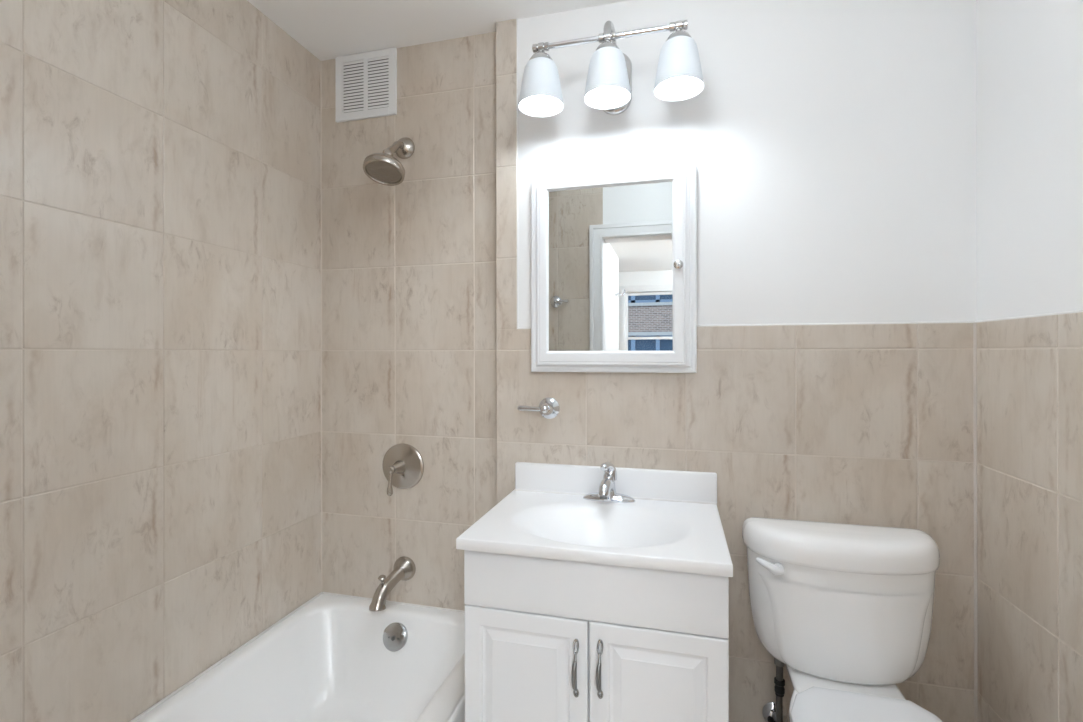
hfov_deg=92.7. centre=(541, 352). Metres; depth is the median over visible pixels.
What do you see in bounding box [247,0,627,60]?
ceiling
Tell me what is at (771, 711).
water supply valve
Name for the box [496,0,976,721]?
wall
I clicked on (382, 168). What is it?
shower
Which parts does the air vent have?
louvre panel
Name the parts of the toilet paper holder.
lever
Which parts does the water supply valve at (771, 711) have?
valve handle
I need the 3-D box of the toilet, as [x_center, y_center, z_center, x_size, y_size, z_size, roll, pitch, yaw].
[0.766,0.899,1.171,0.499,0.802,0.765,0,0,15]
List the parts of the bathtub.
overflow plate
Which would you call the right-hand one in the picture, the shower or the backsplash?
the backsplash
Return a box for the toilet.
[742,517,942,721]
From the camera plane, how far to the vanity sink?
1.54 m
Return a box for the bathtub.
[129,592,464,721]
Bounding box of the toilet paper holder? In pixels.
[517,397,559,418]
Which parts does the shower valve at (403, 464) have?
lever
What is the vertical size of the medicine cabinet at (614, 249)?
0.670 m
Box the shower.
[363,137,414,185]
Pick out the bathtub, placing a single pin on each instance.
(332, 658)
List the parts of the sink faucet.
spout, lever, plate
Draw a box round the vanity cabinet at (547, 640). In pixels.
[464,550,728,721]
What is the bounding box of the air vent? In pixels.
[335,47,396,122]
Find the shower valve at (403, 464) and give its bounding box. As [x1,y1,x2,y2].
[382,443,423,495]
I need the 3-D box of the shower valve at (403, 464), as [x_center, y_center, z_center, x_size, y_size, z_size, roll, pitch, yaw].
[-0.536,0.436,1.922,0.173,0.179,0.093,0,0,15]
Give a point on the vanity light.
(679, 77)
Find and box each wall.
[0,0,321,721]
[322,32,496,610]
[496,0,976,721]
[973,0,1082,721]
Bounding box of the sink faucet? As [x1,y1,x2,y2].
[583,462,634,502]
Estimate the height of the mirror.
0.534 m
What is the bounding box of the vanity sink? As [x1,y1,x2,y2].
[456,462,732,576]
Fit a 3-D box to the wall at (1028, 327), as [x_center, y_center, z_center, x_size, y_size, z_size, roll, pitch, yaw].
[1.095,0.066,0.732,0.125,2.466,1.811,0,0,15]
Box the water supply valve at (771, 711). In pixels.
[762,658,787,721]
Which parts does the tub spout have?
diverter knob, spout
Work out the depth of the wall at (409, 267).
1.96 m
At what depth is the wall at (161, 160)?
1.40 m
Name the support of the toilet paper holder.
attached to the wall at (832, 143)
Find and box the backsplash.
[515,462,716,502]
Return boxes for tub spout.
[369,556,415,610]
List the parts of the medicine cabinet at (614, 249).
knob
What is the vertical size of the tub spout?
0.131 m
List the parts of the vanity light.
lamp shade, bulb, lamp shade, bulb, arm, lamp shade, bulb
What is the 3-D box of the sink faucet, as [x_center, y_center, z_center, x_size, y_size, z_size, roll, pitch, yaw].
[0.202,0.412,1.650,0.146,0.128,0.137,0,0,-38]
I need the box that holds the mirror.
[549,182,672,350]
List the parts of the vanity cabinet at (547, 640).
door, handle, false drawer, handle, door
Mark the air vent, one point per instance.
(366, 82)
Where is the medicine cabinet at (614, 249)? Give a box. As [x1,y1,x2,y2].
[531,159,696,372]
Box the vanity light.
[518,20,703,116]
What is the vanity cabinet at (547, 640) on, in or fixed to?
on the floor
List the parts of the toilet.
flush lever, bowl, tank lid, tank, tank panel, seat lid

